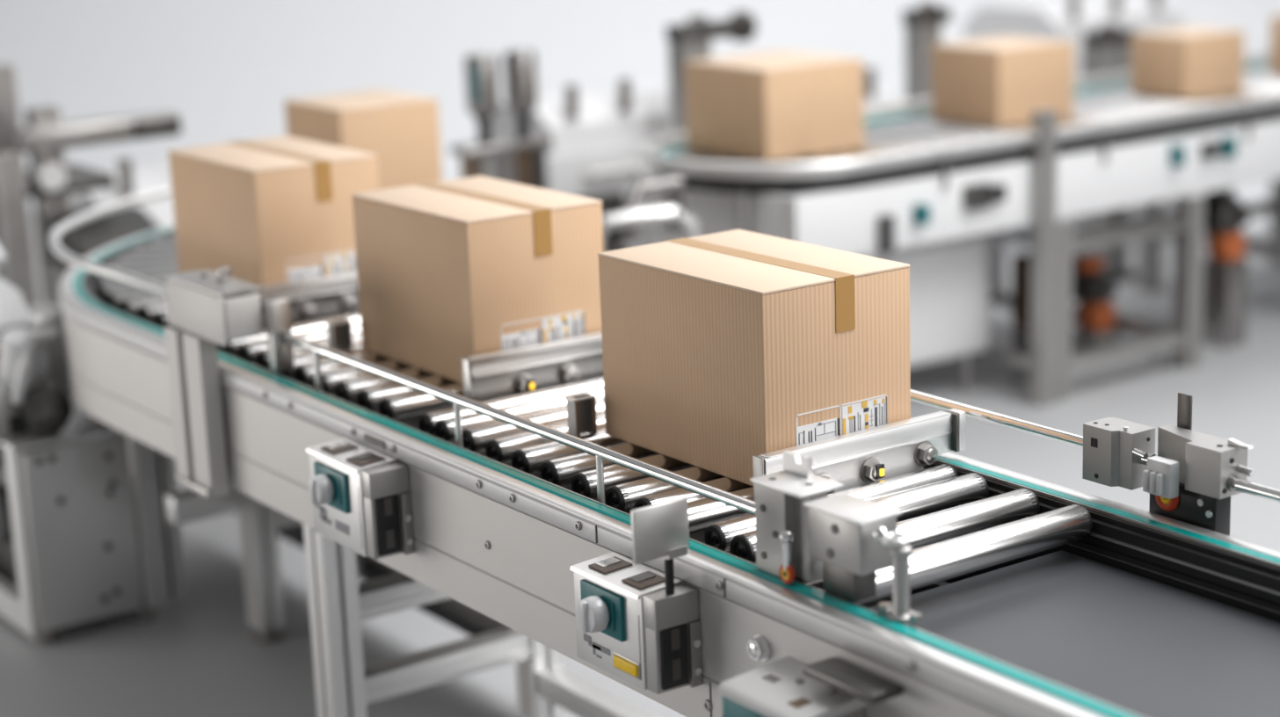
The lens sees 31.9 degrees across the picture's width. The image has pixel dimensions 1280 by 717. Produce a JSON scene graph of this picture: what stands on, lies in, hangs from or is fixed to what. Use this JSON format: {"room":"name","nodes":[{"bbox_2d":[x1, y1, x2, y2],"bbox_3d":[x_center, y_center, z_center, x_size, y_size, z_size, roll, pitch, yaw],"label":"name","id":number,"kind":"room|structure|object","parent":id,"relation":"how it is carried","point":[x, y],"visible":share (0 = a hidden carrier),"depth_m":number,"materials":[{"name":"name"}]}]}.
{"room":"factory floor","nodes":[
{"label":"factory floor","id":0,"kind":"room"},
{"bbox_2d":[0,0,1279,237],"bbox_3d":[-0.127,-3.818,9.773,26.000,6.650,2.400,-2,14,0],"label":"wall","id":1,"kind":"structure","parent":0,"point":[229,69],"depth_m":10.76,"materials":[{"name":"white paint"}]},
{"bbox_2d":[0,227,1279,716],"bbox_3d":[0.065,1.773,0.534,26.000,0.150,18.200,-2,14,0],"label":"floor","id":2,"kind":"structure","parent":0,"point":[198,658],"depth_m":5.44,"materials":[{"name":"grey concrete"}]},
{"bbox_2d":[0,64,181,444],"bbox_3d":[-1.571,-0.255,6.399,0.570,1.130,0.735,-11,17,-34],"label":"machine","id":3,"kind":"object","parent":2,"relation":"on","point":[48,180],"visible":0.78,"depth_m":6.25,"materials":[{"name":"silver metal"}]},
{"bbox_2d":[0,389,187,647],"bbox_3d":[-1.384,0.305,5.291,0.378,0.555,0.580,-11,17,-34],"label":"machine base","id":4,"kind":"object","parent":2,"relation":"on","point":[86,534],"visible":0.91,"depth_m":5.07,"materials":[{"name":"silver metal"}]},
{"bbox_2d":[0,247,72,442],"bbox_3d":[-1.477,-0.088,5.214,0.380,0.410,0.720,-11,17,-34],"label":"machine part","id":5,"kind":"object","parent":4,"relation":"on","point":[34,376],"visible":0.98,"depth_m":4.97,"materials":[{"name":"silver metal"}]},
{"bbox_2d":[29,156,174,304],"bbox_3d":[-1.467,-0.261,7.045,0.700,0.830,0.652,-11,17,-34],"label":"machine","id":6,"kind":"object","parent":2,"relation":"on","point":[134,178],"visible":0.1,"depth_m":6.75,"materials":[{"name":"white metal"}]},
{"bbox_2d":[67,156,174,226],"bbox_3d":[-1.492,-0.533,7.001,0.630,0.140,0.564,-11,17,-34],"label":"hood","id":7,"kind":"object","parent":6,"relation":"attached to","point":[149,175],"depth_m":6.74,"materials":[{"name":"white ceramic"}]},
{"bbox_2d":[449,48,552,189],"bbox_3d":[-0.412,-0.398,6.898,0.360,1.090,0.200,-11,17,-34],"label":"machine part","id":8,"kind":"object","parent":2,"relation":"on","point":[476,158],"visible":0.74,"depth_m":6.79,"materials":[{"name":"silver metal"}]},
{"bbox_2d":[464,52,499,144],"bbox_3d":[-0.476,-0.786,6.768,0.100,0.270,0.100,-11,17,-34],"label":"canister","id":9,"kind":"object","parent":8,"relation":"on","point":[480,69],"depth_m":6.72,"materials":[{"name":"black plastic"}]},
{"bbox_2d":[502,48,538,138],"bbox_3d":[-0.362,-0.809,6.846,0.100,0.270,0.100,-11,17,-34],"label":"canister","id":10,"kind":"object","parent":8,"relation":"on","point":[520,65],"depth_m":6.80,"materials":[{"name":"black plastic"}]},
{"bbox_2d":[471,78,670,251],"bbox_3d":[-0.130,-0.494,7.589,0.700,0.930,0.552,-11,17,-34],"label":"machine","id":11,"kind":"object","parent":2,"relation":"on","point":[599,135],"visible":0.28,"depth_m":7.32,"materials":[{"name":"white metal"}]},
{"bbox_2d":[477,83,670,154],"bbox_3d":[-0.157,-0.815,7.533,0.630,0.140,0.470,-11,17,-34],"label":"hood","id":12,"kind":"object","parent":11,"relation":"attached to","point":[607,120],"depth_m":7.35,"materials":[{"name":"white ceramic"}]},
{"bbox_2d":[602,175,698,252],"bbox_3d":[0.064,-0.016,5.771,0.398,0.848,0.400,-11,17,-34],"label":"machine part","id":13,"kind":"object","parent":2,"relation":"on","point":[630,216],"visible":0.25,"depth_m":5.77,"materials":[{"name":"silver metal"}]},
{"bbox_2d":[48,187,1279,716],"bbox_3d":[0.108,0.321,4.139,1.406,0.962,4.490,-11,17,-34],"label":"conveyor","id":14,"kind":"object","parent":2,"relation":"on","point":[1033,597],"depth_m":3.30,"materials":[{"name":"silver metal"}]},
{"bbox_2d":[164,266,294,499],"bbox_3d":[-0.766,0.042,4.193,0.144,0.429,0.286,-11,17,-34],"label":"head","id":15,"kind":"object","parent":14,"relation":"attached to","point":[207,309],"visible":1,"depth_m":4.17},
{"bbox_2d":[167,135,378,286],"bbox_3d":[-0.774,-0.292,4.760,0.281,0.297,0.423,-11,17,-34],"label":"cardboard box","id":16,"kind":"object","parent":14,"relation":"on","point":[272,210],"visible":0.91,"depth_m":4.61,"materials":[{"name":"brown cardboard"}]},
{"bbox_2d":[254,270,359,330],"bbox_3d":[-0.613,-0.121,4.622,0.384,0.107,0.043,-11,17,-34],"label":"plate","id":17,"kind":"object","parent":14,"relation":"attached to","point":[333,295],"visible":0.52,"depth_m":4.58,"materials":[{"name":"silver metal"}]},
{"bbox_2d":[305,436,414,559],"bbox_3d":[-0.478,0.234,3.695,0.114,0.155,0.217,-11,17,-34],"label":"control box","id":18,"kind":"object","parent":14,"relation":"attached to","point":[360,498],"visible":1,"depth_m":3.65,"materials":[{"name":"silver metal"}]},
{"bbox_2d":[313,461,349,514],"bbox_3d":[-0.508,0.212,3.696,0.008,0.066,0.108,-11,17,-34],"label":"switch plate","id":19,"kind":"object","parent":18,"relation":"attached to","point":[334,476],"depth_m":3.67,"materials":[{"name":"teal plastic"}]},
{"bbox_2d":[283,89,442,189],"bbox_3d":[-0.712,-0.531,5.775,0.282,0.276,0.307,-11,17,-34],"label":"cardboard box","id":20,"kind":"object","parent":14,"relation":"on","point":[402,129],"visible":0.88,"depth_m":5.67,"materials":[{"name":"brown cardboard"}]},
{"bbox_2d":[351,175,603,384],"bbox_3d":[-0.296,-0.150,4.106,0.281,0.297,0.418,-11,17,-34],"label":"cardboard box","id":21,"kind":"object","parent":14,"relation":"on","point":[448,272],"visible":0.99,"depth_m":3.97,"materials":[{"name":"brown cardboard"}]},
{"bbox_2d":[461,331,603,402],"bbox_3d":[-0.136,0.021,3.965,0.384,0.107,0.048,-11,17,-34],"label":"plate","id":22,"kind":"object","parent":14,"relation":"attached to","point":[493,375],"visible":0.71,"depth_m":3.92,"materials":[{"name":"silver metal"}]},
{"bbox_2d":[526,378,535,392],"bbox_3d":[-0.191,0.047,3.908,0.016,0.021,0.004,-11,17,-34],"label":"indicator light","id":23,"kind":"object","parent":22,"relation":"attached to","point":[530,382],"depth_m":3.91,"materials":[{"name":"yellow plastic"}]},
{"bbox_2d":[530,383,534,389],"bbox_3d":[-0.189,0.048,3.907,0.008,0.011,0.006,-11,17,-34],"label":"lamp","id":24,"kind":"object","parent":22,"relation":"on","point":[532,385],"depth_m":3.91,"materials":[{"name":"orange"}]},
{"bbox_2d":[570,551,702,694],"bbox_3d":[-0.020,0.365,3.062,0.114,0.143,0.201,-11,17,-34],"label":"control box","id":25,"kind":"object","parent":14,"relation":"attached to","point":[628,627],"visible":0.99,"depth_m":3.02,"materials":[{"name":"silver metal"}]},
{"bbox_2d":[580,579,625,642],"bbox_3d":[-0.051,0.344,3.065,0.008,0.064,0.098,-11,17,-34],"label":"switch plate","id":26,"kind":"object","parent":25,"relation":"attached to","point":[608,596],"depth_m":3.04,"materials":[{"name":"teal plastic"}]},
{"bbox_2d":[631,497,689,594],"bbox_3d":[0.022,0.253,2.952,0.089,0.134,0.030,-11,17,-34],"label":"plate","id":27,"kind":"object","parent":25,"relation":"attached to","point":[659,531],"visible":1,"depth_m":2.94,"materials":[{"name":"silver metal"}]},
{"bbox_2d":[597,229,910,486],"bbox_3d":[0.173,-0.010,3.459,0.281,0.297,0.418,-11,17,-34],"label":"cardboard box","id":28,"kind":"object","parent":14,"relation":"on","point":[721,351],"visible":0.8,"depth_m":3.33,"materials":[{"name":"brown cardboard"}]},
{"bbox_2d":[778,529,795,584],"bbox_3d":[0.189,0.255,2.878,0.019,0.074,0.025,-3,14,-2],"label":"sensor","id":29,"kind":"object","parent":14,"relation":"attached to","point":[787,572],"visible":1,"depth_m":2.87,"materials":[{"name":"silver metal"}]},
{"bbox_2d":[717,656,870,716],"bbox_3d":[0.191,0.487,2.788,0.114,0.172,0.160,-11,17,-34],"label":"control box","id":30,"kind":"object","parent":14,"relation":"attached to","point":[779,688],"visible":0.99,"depth_m":2.76,"materials":[{"name":"silver metal"}]},
{"bbox_2d":[722,696,765,716],"bbox_3d":[0.138,0.484,2.788,0.020,0.123,0.090,-11,17,-34],"label":"switch plate","id":31,"kind":"object","parent":30,"relation":"attached to","point":[732,706],"depth_m":2.77,"materials":[{"name":"teal plastic"}]},
{"bbox_2d":[750,450,843,582],"bbox_3d":[0.205,0.206,2.919,0.075,0.150,0.102,-11,17,-34],"label":"mounting block","id":32,"kind":"object","parent":14,"relation":"attached to","point":[781,497],"visible":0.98,"depth_m":2.90,"materials":[{"name":"silver metal"}]},
{"bbox_2d":[803,492,901,603],"bbox_3d":[0.266,0.242,2.835,0.070,0.116,0.122,-11,17,-34],"label":"housing","id":33,"kind":"object","parent":14,"relation":"attached to","point":[842,526],"visible":0.97,"depth_m":2.81,"materials":[{"name":"silver metal"}]},
{"bbox_2d":[752,408,965,501],"bbox_3d":[0.334,0.162,3.318,0.384,0.107,0.048,-11,17,-34],"label":"plate","id":34,"kind":"object","parent":14,"relation":"attached to","point":[874,454],"visible":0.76,"depth_m":3.32,"materials":[{"name":"silver metal"}]},
{"bbox_2d":[875,464,884,479],"bbox_3d":[0.355,0.167,3.311,0.016,0.021,0.004,-11,17,-34],"label":"socket","id":35,"kind":"object","parent":34,"relation":"attached to","point":[879,468],"depth_m":3.31,"materials":[{"name":"plastic"}]},
{"bbox_2d":[879,468,884,476],"bbox_3d":[0.357,0.168,3.311,0.008,0.011,0.006,-11,17,-34],"label":"lamp","id":36,"kind":"object","parent":34,"relation":"on","point":[881,470],"depth_m":3.31,"materials":[{"name":"yellow plastic"}]},
{"bbox_2d":[872,526,921,624],"bbox_3d":[0.318,0.263,2.745,0.041,0.113,0.065,-11,17,-34],"label":"support post","id":37,"kind":"object","parent":14,"relation":"on","point":[900,551],"visible":1,"depth_m":2.74,"materials":[{"name":"silver metal"}]},
{"bbox_2d":[1082,416,1156,490],"bbox_3d":[0.688,0.135,3.182,0.058,0.087,0.106,-11,17,-34],"label":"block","id":38,"kind":"object","parent":14,"relation":"attached to","point":[1116,451],"visible":0.93,"depth_m":3.17,"materials":[{"name":"silver metal"}]},
{"bbox_2d":[665,10,756,145],"bbox_3d":[0.242,-0.561,7.375,0.360,1.135,0.200,-11,17,-34],"label":"machine arm","id":39,"kind":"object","parent":2,"relation":"on","point":[691,40],"depth_m":7.21,"materials":[{"name":"silver metal"}]},
{"bbox_2d":[863,66,897,117],"bbox_3d":[0.569,-0.573,7.891,0.600,0.890,0.552,-11,17,-34],"label":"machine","id":40,"kind":"object","parent":2,"relation":"on","point":[874,94],"visible":0.07,"depth_m":7.76,"materials":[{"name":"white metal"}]},
{"bbox_2d":[901,0,951,111],"bbox_3d":[1.000,-0.701,7.895,0.180,1.105,0.180,-11,17,-34],"label":"column","id":41,"kind":"structure","parent":2,"relation":"on","point":[923,23],"depth_m":7.77,"materials":[{"name":"silver metal"}]},
{"bbox_2d":[865,232,989,392],"bbox_3d":[0.680,-0.164,7.022,0.480,0.500,0.708,-11,17,-34],"label":"base cabinet","id":42,"kind":"object","parent":2,"relation":"on","point":[949,279],"visible":0.31,"depth_m":6.76,"materials":[{"name":"white metal"}]},
{"bbox_2d":[635,51,1279,407],"bbox_3d":[1.852,-0.579,7.722,4.494,0.890,1.105,-11,17,-34],"label":"conveyor","id":43,"kind":"object","parent":2,"relation":"on","point":[916,178],"visible":0.58,"depth_m":6.72,"materials":[{"name":"white metal"}]},
{"bbox_2d":[683,50,864,161],"bbox_3d":[0.394,-0.749,6.588,0.366,0.260,0.386,-11,17,-34],"label":"cardboard box","id":44,"kind":"object","parent":43,"relation":"on","point":[778,105],"visible":1,"depth_m":6.46,"materials":[{"name":"brown cardboard"}]},
{"bbox_2d":[913,203,930,225],"bbox_3d":[0.798,-0.408,6.344,0.035,0.055,0.040,-11,17,-34],"label":"switch","id":45,"kind":"object","parent":43,"relation":"attached to","point":[921,212],"depth_m":6.33,"materials":[{"name":"teal plastic"}]},
{"bbox_2d":[930,36,1074,127],"bbox_3d":[1.140,-0.876,7.049,0.326,0.234,0.301,-11,17,-34],"label":"cardboard box","id":46,"kind":"object","parent":43,"relation":"on","point":[998,82],"visible":0.98,"depth_m":6.94,"materials":[{"name":"brown cardboard"}]},
{"bbox_2d":[1169,144,1185,167],"bbox_3d":[1.660,-0.627,6.922,0.030,0.065,0.040,-11,17,-34],"label":"switch","id":47,"kind":"object","parent":43,"relation":"attached to","point":[1176,151],"depth_m":6.91,"materials":[{"name":"teal plastic"}]},
{"bbox_2d":[1130,26,1244,98],"bbox_3d":[1.833,-0.995,7.508,0.286,0.200,0.241,-11,17,-34],"label":"cardboard box","id":48,"kind":"object","parent":43,"relation":"on","point":[1188,61],"visible":1,"depth_m":7.42,"materials":[{"name":"brown cardboard"}]},
{"bbox_2d":[1221,136,1236,158],"bbox_3d":[1.856,-0.666,7.056,0.030,0.065,0.040,-11,17,-34],"label":"switch","id":49,"kind":"object","parent":43,"relation":"attached to","point":[1229,143],"depth_m":7.04,"materials":[{"name":"teal plastic"}]},
{"bbox_2d":[1269,14,1279,73],"bbox_3d":[2.412,-1.112,7.903,0.286,0.200,0.241,-11,17,-34],"label":"cardboard box","id":50,"kind":"object","parent":43,"relation":"on","point":[1275,25],"visible":1,"depth_m":7.90,"materials":[{"name":"brown cardboard"}]},
{"bbox_2d":[1011,252,1031,384],"bbox_3d":[1.244,-0.124,6.981,0.120,0.400,0.140,-11,17,-34],"label":"post","id":51,"kind":"object","parent":2,"relation":"on","point":[1021,264],"visible":0.27,"depth_m":6.96,"materials":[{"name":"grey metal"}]},
{"bbox_2d":[963,0,1184,228],"bbox_3d":[1.825,-1.041,9.329,0.800,1.030,0.652,-11,17,-34],"label":"machine","id":52,"kind":"object","parent":2,"relation":"on","point":[1048,19],"visible":0.13,"depth_m":9.08,"materials":[{"name":"white metal"}]},
{"bbox_2d":[963,0,1184,50],"bbox_3d":[1.797,-1.401,9.263,0.720,0.160,0.564,-11,17,-34],"label":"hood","id":53,"kind":"object","parent":52,"relation":"attached to","point":[1048,19],"depth_m":9.08,"materials":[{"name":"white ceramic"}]},
{"bbox_2d":[1071,254,1118,354],"bbox_3d":[1.478,-0.171,7.298,0.110,0.325,0.170,-11,17,-34],"label":"motor","id":54,"kind":"object","parent":2,"relation":"on","point":[1094,288],"visible":0.93,"depth_m":7.26,"materials":[{"name":"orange metal"}]},
{"bbox_2d":[1072,22,1136,283],"bbox_3d":[1.748,-0.779,8.422,0.260,0.955,0.260,-11,17,-34],"label":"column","id":55,"kind":"structure","parent":2,"relation":"on","point":[1106,49],"depth_m":8.33,"materials":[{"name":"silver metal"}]},
{"bbox_2d":[1201,187,1250,348],"bbox_3d":[1.917,-0.313,7.359,0.132,0.540,0.170,-11,17,-34],"label":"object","id":56,"kind":"object","parent":2,"relation":"on","point":[1225,273],"visible":0.84,"depth_m":7.32,"materials":[{"name":"grey metal"}]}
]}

